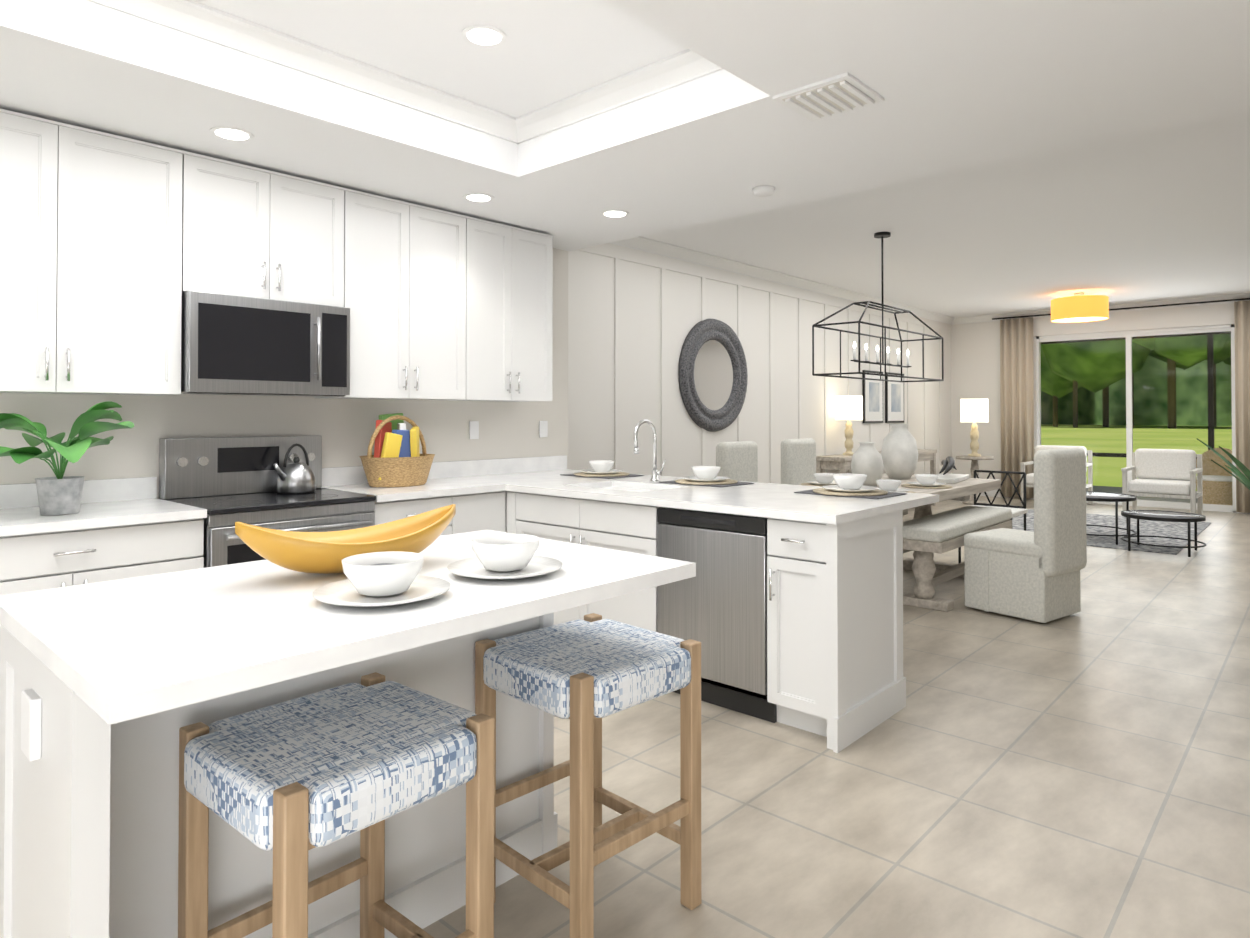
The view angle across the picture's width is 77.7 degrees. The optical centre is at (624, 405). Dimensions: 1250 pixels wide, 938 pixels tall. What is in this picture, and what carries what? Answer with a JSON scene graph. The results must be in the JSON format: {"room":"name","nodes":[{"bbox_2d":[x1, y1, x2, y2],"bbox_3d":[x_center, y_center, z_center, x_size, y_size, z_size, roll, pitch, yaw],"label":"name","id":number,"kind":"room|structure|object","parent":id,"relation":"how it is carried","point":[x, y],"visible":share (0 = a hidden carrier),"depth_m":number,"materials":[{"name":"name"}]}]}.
{"room":"kitchen","nodes":[
{"label":"kitchen","id":0,"kind":"room"},
{"bbox_2d":[0,248,567,498],"bbox_3d":[-3.198,-0.154,3.119,0.750,3.000,7.450,-1,-1,42],"label":"wall","id":1,"kind":"structure","parent":0,"point":[345,429],"depth_m":4.16,"materials":[{"name":"white paint"}]},
{"bbox_2d":[0,108,187,395],"bbox_3d":[-2.388,-0.594,3.207,0.328,1.082,0.915,-1,-1,42],"label":"upper cabinet","id":2,"kind":"object","parent":1,"relation":"attached to","point":[94,224],"depth_m":3.18,"materials":[{"name":"white wood"}]},
{"bbox_2d":[188,152,347,398],"bbox_3d":[-1.823,-0.587,3.827,0.328,1.082,0.762,-1,-1,42],"label":"upper cabinet","id":3,"kind":"object","parent":1,"relation":"attached to","point":[251,229],"depth_m":3.70,"materials":[{"name":"white wood"}]},
{"bbox_2d":[180,288,355,398],"bbox_3d":[-1.796,-0.278,3.800,0.400,0.445,0.752,-1,-1,42],"label":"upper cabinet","id":4,"kind":"object","parent":1,"relation":"attached to","point":[232,343],"depth_m":3.63,"materials":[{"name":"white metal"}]},
{"bbox_2d":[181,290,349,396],"bbox_3d":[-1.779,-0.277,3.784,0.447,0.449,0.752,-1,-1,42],"label":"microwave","id":5,"kind":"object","parent":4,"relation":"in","point":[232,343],"depth_m":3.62,"materials":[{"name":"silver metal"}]},
{"bbox_2d":[348,189,471,400],"bbox_3d":[-1.310,-0.580,4.390,0.328,1.082,0.761,-1,-1,42],"label":"upper cabinet","id":6,"kind":"object","parent":1,"relation":"attached to","point":[410,264],"depth_m":4.28,"materials":[{"name":"white wood"}]},
{"bbox_2d":[468,217,552,401],"bbox_3d":[-0.823,-0.573,4.924,0.328,1.082,0.685,-1,-1,42],"label":"upper cabinet","id":7,"kind":"object","parent":1,"relation":"attached to","point":[510,312],"depth_m":4.81,"materials":[{"name":"white wood"}]},
{"bbox_2d":[0,0,1249,250],"bbox_3d":[-0.149,-1.438,0.356,7.500,0.500,7.450,-1,-1,42],"label":"ceiling","id":8,"kind":"structure","parent":0,"point":[960,84],"depth_m":3.02,"materials":[{"name":"white paint"}]},
{"bbox_2d":[209,126,253,141],"bbox_3d":[-1.661,-1.149,3.280,0.170,0.006,0.170,-1,-1,42],"label":"recessed light","id":9,"kind":"object","parent":8,"relation":"in","point":[231,133],"visible":1,"depth_m":3.27,"materials":[{"name":"white plastic"}]},
{"bbox_2d":[88,0,527,143],"bbox_3d":[-1.454,-1.366,2.810,0.085,0.085,2.820,-1,-1,42],"label":"crown molding","id":10,"kind":"structure","parent":8,"relation":"attached to","point":[207,23],"depth_m":3.05,"materials":[{"name":"white"}]},
{"bbox_2d":[463,193,493,201],"bbox_3d":[-0.800,-1.137,4.240,0.170,0.006,0.170,-1,-1,42],"label":"recessed light","id":11,"kind":"object","parent":8,"relation":"in","point":[477,197],"visible":1,"depth_m":4.22,"materials":[{"name":"white"}]},
{"bbox_2d":[462,25,506,47],"bbox_3d":[-0.534,-1.403,2.946,0.170,0.006,0.170,-1,-1,42],"label":"recessed light","id":12,"kind":"object","parent":8,"relation":"in","point":[487,36],"visible":1,"depth_m":2.94,"materials":[{"name":"white"}]},
{"bbox_2d":[601,210,628,217],"bbox_3d":[-0.058,-1.133,4.579,0.170,0.006,0.170,-1,-1,42],"label":"recessed light","id":13,"kind":"object","parent":8,"relation":"in","point":[615,213],"visible":1,"depth_m":4.56,"materials":[{"name":"white"}]},
{"bbox_2d":[516,49,722,139],"bbox_3d":[-0.017,-1.359,3.351,1.260,0.085,0.085,-1,-1,42],"label":"crown molding","id":14,"kind":"structure","parent":8,"relation":"attached to","point":[685,66],"depth_m":3.36,"materials":[{"name":"white"}]},
{"bbox_2d":[752,185,774,196],"bbox_3d":[0.730,-1.127,4.078,0.120,0.029,0.120,-1,-1,42],"label":"smoke detector","id":15,"kind":"object","parent":8,"relation":"attached to","point":[763,191],"visible":1,"depth_m":4.04,"materials":[{"name":"white plastic"}]},
{"bbox_2d":[773,72,883,121],"bbox_3d":[0.763,-1.145,2.904,0.300,0.023,0.300,-1,-1,42],"label":"ceiling vent","id":16,"kind":"object","parent":8,"relation":"in","point":[835,95],"visible":0.96,"depth_m":2.87,"materials":[{"name":"white metal"}]},
{"bbox_2d":[568,250,951,483],"bbox_3d":[2.289,-0.075,9.585,0.150,3.000,9.500,-1,-1,42],"label":"wall","id":17,"kind":"structure","parent":0,"point":[590,356],"depth_m":7.88,"materials":[{"name":"white paint"}]},
{"bbox_2d":[678,319,747,431],"bbox_3d":[0.929,-0.315,7.932,0.056,1.160,1.160,-1,-1,42],"label":"round mirror","id":18,"kind":"object","parent":17,"relation":"attached to","point":[713,374],"visible":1,"depth_m":7.91,"materials":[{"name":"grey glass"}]},
{"bbox_2d":[577,243,950,482],"bbox_3d":[2.296,-0.052,9.469,0.016,2.690,9.320,-1,-1,42],"label":"wall paneling","id":19,"kind":"structure","parent":17,"relation":"attached to","point":[617,253],"depth_m":8.35,"materials":[{"name":"white paint"}]},
{"bbox_2d":[610,236,953,324],"bbox_3d":[2.331,-1.447,9.462,0.100,0.100,9.350,-1,-1,42],"label":"crown molding","id":20,"kind":"structure","parent":17,"relation":"attached to","point":[673,251],"depth_m":8.48,"materials":[{"name":"white wood"}]},
{"bbox_2d":[862,370,882,422],"bbox_3d":[3.423,-0.122,10.690,0.032,0.720,0.600,-1,-1,42],"label":"picture frame","id":21,"kind":"object","parent":17,"relation":"attached to","point":[872,392],"depth_m":10.64,"materials":[{"name":"black metal"}]},
{"bbox_2d":[885,372,903,422],"bbox_3d":[3.908,-0.115,11.222,0.032,0.720,0.600,-1,-1,42],"label":"picture frame","id":22,"kind":"object","parent":17,"relation":"attached to","point":[894,391],"depth_m":11.17,"materials":[{"name":"black metal"}]},
{"bbox_2d":[423,495,1249,937],"bbox_3d":[2.780,1.406,3.944,8.450,0.100,17.150,-1,-1,42],"label":"floor","id":23,"kind":"structure","parent":0,"point":[1085,773],"depth_m":2.71,"materials":[{"name":"tile"}]},
{"bbox_2d":[0,500,215,795],"bbox_3d":[-2.267,0.893,3.079,0.654,0.905,0.916,-1,-1,42],"label":"base cabinet","id":24,"kind":"object","parent":23,"relation":"on","point":[107,539],"depth_m":2.95,"materials":[{"name":"white wood"}]},
{"bbox_2d":[0,401,133,514],"bbox_3d":[-2.242,0.202,3.053,0.622,0.443,0.483,-1,-1,42],"label":"potted plant","id":25,"kind":"object","parent":24,"relation":"on","point":[60,493],"visible":1,"depth_m":3.02,"materials":[{"name":"green plant"}]},
{"bbox_2d":[8,640,283,937],"bbox_3d":[-1.023,0.886,1.670,0.301,0.885,0.397,-1,-1,42],"label":"base cabinet","id":26,"kind":"object","parent":23,"relation":"on","point":[93,809],"depth_m":1.50,"materials":[{"name":"white wood"}]},
{"bbox_2d":[0,528,695,727],"bbox_3d":[-0.571,0.417,1.801,0.860,0.035,1.290,-1,-1,42],"label":"countertop","id":27,"kind":"structure","parent":26,"relation":"on","point":[128,648],"depth_m":1.46,"materials":[{"name":"white stone"}]},
{"bbox_2d":[235,504,455,573],"bbox_3d":[-0.656,0.329,1.886,0.537,0.142,0.235,1,-1,-40],"label":"bowl","id":28,"kind":"object","parent":27,"relation":"on","point":[318,552],"visible":0.77,"depth_m":1.81,"materials":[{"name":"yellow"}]},
{"bbox_2d":[312,551,450,606],"bbox_3d":[-0.502,0.356,1.609,0.274,0.080,0.274,-1,-1,42],"label":"bowl","id":29,"kind":"object","parent":27,"relation":"on","point":[383,579],"visible":1,"depth_m":1.57,"materials":[{"name":"white ceramic"}]},
{"bbox_2d":[447,534,562,579],"bbox_3d":[-0.287,0.359,1.860,0.274,0.080,0.274,-1,-1,42],"label":"place setting","id":30,"kind":"object","parent":27,"relation":"on","point":[505,556],"visible":1,"depth_m":1.82,"materials":[{"name":"white ceramic"}]},
{"bbox_2d":[152,435,379,507],"bbox_3d":[-1.697,0.305,3.702,0.636,0.305,0.756,-1,-1,42],"label":"stove","id":31,"kind":"object","parent":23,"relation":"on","point":[206,472],"depth_m":3.78,"materials":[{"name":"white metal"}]},
{"bbox_2d":[273,443,315,493],"bbox_3d":[-1.673,0.312,3.904,0.184,0.247,0.234,0,-1,22],"label":"kettle","id":32,"kind":"object","parent":31,"relation":"on","point":[296,477],"visible":1,"depth_m":3.86,"materials":[{"name":"silver metal"}]},
{"bbox_2d":[216,496,379,563],"bbox_3d":[-1.702,0.900,3.700,0.654,0.905,0.762,-1,-1,42],"label":"oven","id":33,"kind":"object","parent":23,"relation":"on","point":[355,512],"depth_m":3.46,"materials":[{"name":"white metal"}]},
{"bbox_2d":[159,435,375,567],"bbox_3d":[-1.676,0.753,3.677,0.692,1.200,0.756,-1,-1,42],"label":"range","id":34,"kind":"object","parent":33,"relation":"in","point":[233,479],"depth_m":3.65,"materials":[{"name":"silver metal"}]},
{"bbox_2d":[178,672,493,937],"bbox_3d":[-0.566,0.976,1.532,0.460,0.700,0.460,-1,-1,40],"label":"stool","id":35,"kind":"object","parent":23,"relation":"on","point":[290,783],"visible":1,"depth_m":1.48,"materials":[{"name":"brown wood"}]},
{"bbox_2d":[284,648,427,937],"bbox_3d":[-0.755,0.889,1.963,0.301,0.885,0.396,-1,-1,42],"label":"base cabinet","id":36,"kind":"object","parent":23,"relation":"on","point":[337,914],"depth_m":1.91,"materials":[{"name":"white wood"}]},
{"bbox_2d":[380,484,455,535],"bbox_3d":[-1.290,0.906,4.152,0.654,0.905,0.462,-1,-1,42],"label":"base cabinet","id":37,"kind":"object","parent":23,"relation":"on","point":[396,503],"depth_m":3.98,"materials":[{"name":"white wood"}]},
{"bbox_2d":[359,413,434,486],"bbox_3d":[-1.265,0.239,4.322,0.364,0.400,0.455,0,-1,27],"label":"basket","id":38,"kind":"object","parent":37,"relation":"on","point":[397,459],"visible":1,"depth_m":4.21,"materials":[{"name":"wicker"}]},
{"bbox_2d":[425,476,519,531],"bbox_3d":[-0.989,0.910,4.451,0.695,0.905,0.386,-1,-1,42],"label":"base cabinet","id":39,"kind":"object","parent":23,"relation":"on","point":[479,503],"depth_m":4.30,"materials":[{"name":"white wood"}]},
{"bbox_2d":[424,612,563,927],"bbox_3d":[-0.467,0.893,2.264,0.321,0.885,0.438,-1,-1,42],"label":"base cabinet","id":40,"kind":"object","parent":23,"relation":"on","point":[527,823],"depth_m":2.17,"materials":[{"name":"white wood"}]},
{"bbox_2d":[475,613,701,937],"bbox_3d":[-0.099,0.983,2.081,0.460,0.700,0.460,1,-1,-45],"label":"stool","id":41,"kind":"object","parent":23,"relation":"on","point":[587,674],"visible":0.98,"depth_m":1.98,"materials":[{"name":"brown wood"}]},
{"bbox_2d":[512,480,715,629],"bbox_3d":[-0.055,0.917,4.250,1.111,0.885,0.655,-1,-1,42],"label":"base cabinet","id":42,"kind":"object","parent":23,"relation":"on","point":[604,513],"depth_m":3.95,"materials":[{"name":"white wood"}]},
{"bbox_2d":[560,460,643,478],"bbox_3d":[-0.149,0.401,4.995,0.440,0.093,0.360,-1,-1,42],"label":"place setting","id":43,"kind":"object","parent":42,"relation":"on","point":[601,469],"visible":1,"depth_m":4.93,"materials":[{"name":"grey ceramic"}]},
{"bbox_2d":[634,419,665,481],"bbox_3d":[0.136,0.260,4.452,0.092,0.365,0.208,-1,-1,42],"label":"faucet","id":44,"kind":"object","parent":42,"relation":"on","point":[654,478],"depth_m":4.50,"materials":[{"name":"silver metal"}]},
{"bbox_2d":[659,466,753,486],"bbox_3d":[0.464,0.394,4.436,0.440,0.093,0.360,-1,-1,42],"label":"place setting","id":45,"kind":"object","parent":42,"relation":"on","point":[706,476],"visible":1,"depth_m":4.37,"materials":[{"name":"grey ceramic"}]},
{"bbox_2d":[648,492,823,718],"bbox_3d":[0.577,0.910,3.674,0.599,0.885,0.655,-1,-1,42],"label":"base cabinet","id":46,"kind":"object","parent":23,"relation":"on","point":[719,609],"depth_m":3.43,"materials":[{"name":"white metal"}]},
{"bbox_2d":[657,507,776,722],"bbox_3d":[0.559,0.915,3.656,0.597,0.875,0.576,-1,-1,42],"label":"dishwasher","id":47,"kind":"object","parent":46,"relation":"in","point":[725,608],"depth_m":3.40,"materials":[{"name":"silver metal"}]},
{"bbox_2d":[716,441,757,481],"bbox_3d":[1.101,0.832,6.259,0.593,1.075,0.499,-1,-1,42],"label":"chair","id":48,"kind":"object","parent":23,"relation":"on","point":[737,461],"visible":0.29,"depth_m":6.32,"materials":[{"name":"fabric"}]},
{"bbox_2d":[781,438,815,484],"bbox_3d":[1.774,0.841,6.998,0.593,1.075,0.499,-1,-1,42],"label":"chair","id":49,"kind":"object","parent":23,"relation":"on","point":[798,461],"visible":0.19,"depth_m":7.03,"materials":[{"name":"fabric"}]},
{"bbox_2d":[760,500,907,752],"bbox_3d":[0.921,0.906,3.361,0.331,0.885,0.655,-1,-1,42],"label":"base cabinet","id":50,"kind":"object","parent":23,"relation":"on","point":[831,572],"depth_m":3.19,"materials":[{"name":"white wood"}]},
{"bbox_2d":[794,473,906,498],"bbox_3d":[1.115,0.387,3.843,0.440,0.093,0.360,-1,-1,42],"label":"place setting","id":51,"kind":"object","parent":50,"relation":"on","point":[849,485],"visible":1,"depth_m":3.78,"materials":[{"name":"grey ceramic"}]},
{"bbox_2d":[816,449,936,505],"bbox_3d":[3.424,1.029,10.364,0.400,0.810,2.900,-1,-1,42],"label":"console table","id":52,"kind":"object","parent":23,"relation":"on","point":[841,463],"visible":0.33,"depth_m":9.39,"materials":[{"name":"brown wood"}]},
{"bbox_2d":[835,396,862,455],"bbox_3d":[2.797,0.245,9.686,0.330,0.740,0.330,-1,-1,42],"label":"light","id":53,"kind":"object","parent":52,"relation":"on","point":[848,408],"visible":0.94,"depth_m":9.58,"materials":[{"name":"white fabric"}]},
{"bbox_2d":[833,474,1000,572],"bbox_3d":[2.081,0.994,6.040,1.000,0.775,2.000,-1,-1,42],"label":"dining table","id":54,"kind":"object","parent":23,"relation":"on","point":[963,490],"visible":0.19,"depth_m":6.21,"materials":[{"name":"brown wood"}]},
{"bbox_2d":[801,473,836,486],"bbox_3d":[1.515,0.559,5.885,0.360,0.088,0.360,-1,-1,42],"label":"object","id":55,"kind":"object","parent":54,"relation":"on","point":[823,479],"visible":0.81,"depth_m":5.83,"materials":[{"name":"white ceramic"}]},
{"bbox_2d":[851,442,883,486],"bbox_3d":[1.822,0.438,5.837,0.240,0.330,0.240,-1,-1,42],"label":"vase","id":56,"kind":"object","parent":54,"relation":"on","point":[867,460],"visible":0.75,"depth_m":5.75,"materials":[{"name":"ceramic"}]},
{"bbox_2d":[876,479,915,492],"bbox_3d":[1.798,0.552,5.289,0.360,0.088,0.360,-1,-1,42],"label":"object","id":57,"kind":"object","parent":54,"relation":"on","point":[888,485],"visible":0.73,"depth_m":5.24,"materials":[{"name":"white ceramic"}]},
{"bbox_2d":[881,424,917,479],"bbox_3d":[2.307,0.381,6.518,0.300,0.460,0.300,-1,-1,42],"label":"vase","id":58,"kind":"object","parent":54,"relation":"on","point":[899,452],"visible":0.98,"depth_m":6.42,"materials":[{"name":"ceramic"}]},
{"bbox_2d":[901,474,952,488],"bbox_3d":[2.249,0.558,5.784,0.360,0.088,0.360,-1,-1,42],"label":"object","id":59,"kind":"object","parent":54,"relation":"on","point":[926,481],"visible":1,"depth_m":5.72,"materials":[{"name":"white ceramic"}]},
{"bbox_2d":[935,456,968,483],"bbox_3d":[2.617,0.506,6.301,0.230,0.204,0.850,0,-1,34],"label":"figurine","id":60,"kind":"object","parent":54,"relation":"on","point":[948,463],"visible":0.83,"depth_m":6.19,"materials":[{"name":"white ceramic"}]},
{"bbox_2d":[903,506,1011,611],"bbox_3d":[2.455,1.098,5.766,0.360,0.560,1.560,-1,-1,42],"label":"bench","id":61,"kind":"object","parent":23,"relation":"on","point":[925,538],"visible":0.62,"depth_m":5.30,"materials":[{"name":"fabric"}]},
{"bbox_2d":[956,456,993,504],"bbox_3d":[5.183,1.098,11.492,0.520,0.700,0.520,-1,-1,42],"label":"round side table","id":62,"kind":"object","parent":23,"relation":"on","point":[974,464],"visible":0.65,"depth_m":11.44,"materials":[{"name":"brown wood"}]},
{"bbox_2d":[960,399,988,456],"bbox_3d":[5.183,0.322,11.502,0.380,0.851,0.380,-1,-1,42],"label":"lamp","id":63,"kind":"object","parent":62,"relation":"on","point":[974,411],"visible":1,"depth_m":11.38,"materials":[{"name":"white fabric"}]},
{"bbox_2d":[958,470,1027,563],"bbox_3d":[3.221,0.986,6.801,0.460,0.810,0.440,-1,-1,42],"label":"end chair","id":64,"kind":"object","parent":23,"relation":"on","point":[1018,510],"visible":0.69,"depth_m":6.87,"materials":[{"name":"black metal"}]},
{"bbox_2d":[964,448,1086,622],"bbox_3d":[2.657,0.818,5.160,0.499,1.075,0.593,1,-1,-36],"label":"dining chair","id":65,"kind":"object","parent":23,"relation":"on","point":[1031,575],"visible":1,"depth_m":4.94,"materials":[{"name":"fabric"}]},
{"bbox_2d":[1020,445,1092,504],"bbox_3d":[6.279,1.010,11.286,0.780,0.848,0.750,-1,-1,42],"label":"armchair","id":66,"kind":"object","parent":23,"relation":"on","point":[1030,479],"visible":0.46,"depth_m":11.28,"materials":[{"name":"white fabric"}]},
{"bbox_2d":[1012,509,1210,554],"bbox_3d":[5.357,1.413,9.036,2.100,0.010,2.850,-1,-1,42],"label":"living room rug","id":67,"kind":"object","parent":23,"relation":"on","point":[1163,528],"visible":0.36,"depth_m":8.67,"materials":[{"name":"grey carpet"}]},
{"bbox_2d":[1086,491,1136,544],"bbox_3d":[4.919,1.166,8.187,0.816,0.460,0.816,-1,-1,42],"label":"coffee table","id":68,"kind":"object","parent":67,"relation":"on","point":[1116,498],"visible":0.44,"depth_m":7.91,"materials":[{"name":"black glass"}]},
{"bbox_2d":[1121,510,1205,556],"bbox_3d":[5.152,1.212,7.433,0.676,0.350,0.676,-1,-1,42],"label":"coffee table","id":69,"kind":"object","parent":67,"relation":"on","point":[1166,516],"visible":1,"depth_m":7.37,"materials":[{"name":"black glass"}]},
{"bbox_2d":[1121,449,1202,514],"bbox_3d":[6.993,0.995,10.094,0.780,0.848,0.750,-1,-1,42],"label":"armchair","id":70,"kind":"object","parent":23,"relation":"on","point":[1167,473],"visible":0.98,"depth_m":10.09,"materials":[{"name":"white fabric"}]},
{"bbox_2d":[1197,438,1249,489],"bbox_3d":[5.123,0.800,6.145,0.976,1.166,1.205,-1,-1,42],"label":"palm plant","id":71,"kind":"object","parent":23,"relation":"on","point":[1244,469],"visible":1,"depth_m":6.24,"materials":[{"name":"green plant"}]},
{"bbox_2d":[641,110,1249,317],"bbox_3d":[5.287,-1.570,6.769,8.100,0.080,9.350,-1,-1,42],"label":"ceiling","id":72,"kind":"structure","parent":0,"point":[1162,214],"depth_m":6.80,"materials":[{"name":"white paint"}]},
{"bbox_2d":[812,232,943,381],"bbox_3d":[2.278,-0.884,6.858,0.416,1.285,1.776,-1,-1,42],"label":"lantern chandelier","id":73,"kind":"object","parent":72,"relation":"hanging from","point":[881,235],"visible":1,"depth_m":6.81,"materials":[{"name":"black metal"}]},
{"bbox_2d":[1051,293,1108,322],"bbox_3d":[5.987,-1.308,10.221,0.660,0.355,0.660,-1,-1,42],"label":"drum light","id":74,"kind":"object","parent":72,"relation":"attached to","point":[1079,308],"visible":1,"depth_m":9.98,"materials":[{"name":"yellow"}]},
{"bbox_2d":[951,303,1240,512],"bbox_3d":[8.487,-0.067,10.262,8.100,3.000,0.150,-1,-1,42],"label":"wall","id":75,"kind":"structure","parent":0,"point":[975,360],"depth_m":12.50,"materials":[{"name":"white paint"}]},
{"bbox_2d":[978,489,1032,498],"bbox_3d":[5.906,1.395,12.482,1.210,0.130,0.018,-1,-1,42],"label":"baseboard","id":76,"kind":"structure","parent":75,"relation":"attached to","point":[991,493],"depth_m":12.47,"materials":[{"name":"white"}]},
{"bbox_2d":[954,293,1249,323],"bbox_3d":[8.447,-1.438,10.146,7.980,0.100,0.100,-1,-1,42],"label":"crown molding","id":77,"kind":"structure","parent":75,"relation":"attached to","point":[988,318],"depth_m":11.14,"materials":[{"name":"white"}]},
{"bbox_2d":[992,298,1249,319],"bbox_3d":[7.263,-1.405,11.214,3.670,0.024,0.110,-1,-1,42],"label":"curtain rod","id":78,"kind":"object","parent":75,"relation":"attached to","point":[1137,307],"visible":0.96,"depth_m":10.94,"materials":[{"name":"black metal"}]},
{"bbox_2d":[1000,317,1033,498],"bbox_3d":[6.144,0.031,12.159,0.484,2.810,0.073,-1,-1,42],"label":"curtain","id":79,"kind":"object","parent":78,"relation":"hanging from","point":[1017,392],"visible":0.92,"depth_m":12.17,"materials":[{"name":"beige fabric"}]},
{"bbox_2d":[1234,300,1249,512],"bbox_3d":[8.318,0.007,10.179,0.484,2.810,0.073,-1,-1,42],"label":"curtain","id":80,"kind":"object","parent":78,"relation":"hanging from","point":[1242,362],"visible":1,"depth_m":10.28,"materials":[{"name":"beige fabric"}]},
{"bbox_2d":[1036,324,1235,512],"bbox_3d":[7.345,0.176,11.292,2.440,2.540,0.080,-1,-1,42],"label":"door","id":81,"kind":"structure","parent":75,"relation":"in","point":[1128,335],"depth_m":11.25,"materials":[{"name":"white"}]},
{"label":"outside","id":82,"kind":"structure","parent":0,"visible":0},
{"bbox_2d":[1041,424,1231,490],"bbox_3d":[71.085,2.536,84.053,340.000,0.100,186.800,-1,-1,42],"label":"lawn","id":83,"kind":"structure","parent":82,"point":[1110,436],"depth_m":45.08,"materials":[{"name":"green plant"}]},
{"bbox_2d":[1041,334,1231,428],"bbox_3d":[76.250,-14.821,89.934,320.000,34.855,45.314,-1,-1,42],"label":"trees","id":84,"kind":"object","parent":83,"relation":"on","point":[1095,364],"depth_m":98.76,"materials":[{"name":"green plant"}]},
{"bbox_2d":[1086,486,1196,502],"bbox_3d":[8.930,1.509,12.139,13.000,0.095,3.250,-1,-1,42],"label":"lanai","id":85,"kind":"object","parent":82,"point":[1109,489],"depth_m":12.55,"materials":[{"name":"grey concrete"}]},
{"bbox_2d":[1041,331,1230,458],"bbox_3d":[9.916,0.095,13.239,13.000,2.750,0.080,-1,-1,42],"label":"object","id":86,"kind":"structure","parent":85,"relation":"on","point":[1210,361],"depth_m":13.19,"materials":[{"name":"brown metal"}]},
{"bbox_2d":[1196,448,1232,504],"bbox_3d":[8.750,1.035,11.428,0.599,0.824,0.624,-1,-1,42],"label":"rattan chair","id":87,"kind":"object","parent":85,"relation":"on","point":[1221,477],"depth_m":11.34,"materials":[{"name":"beige wicker"}]}
]}

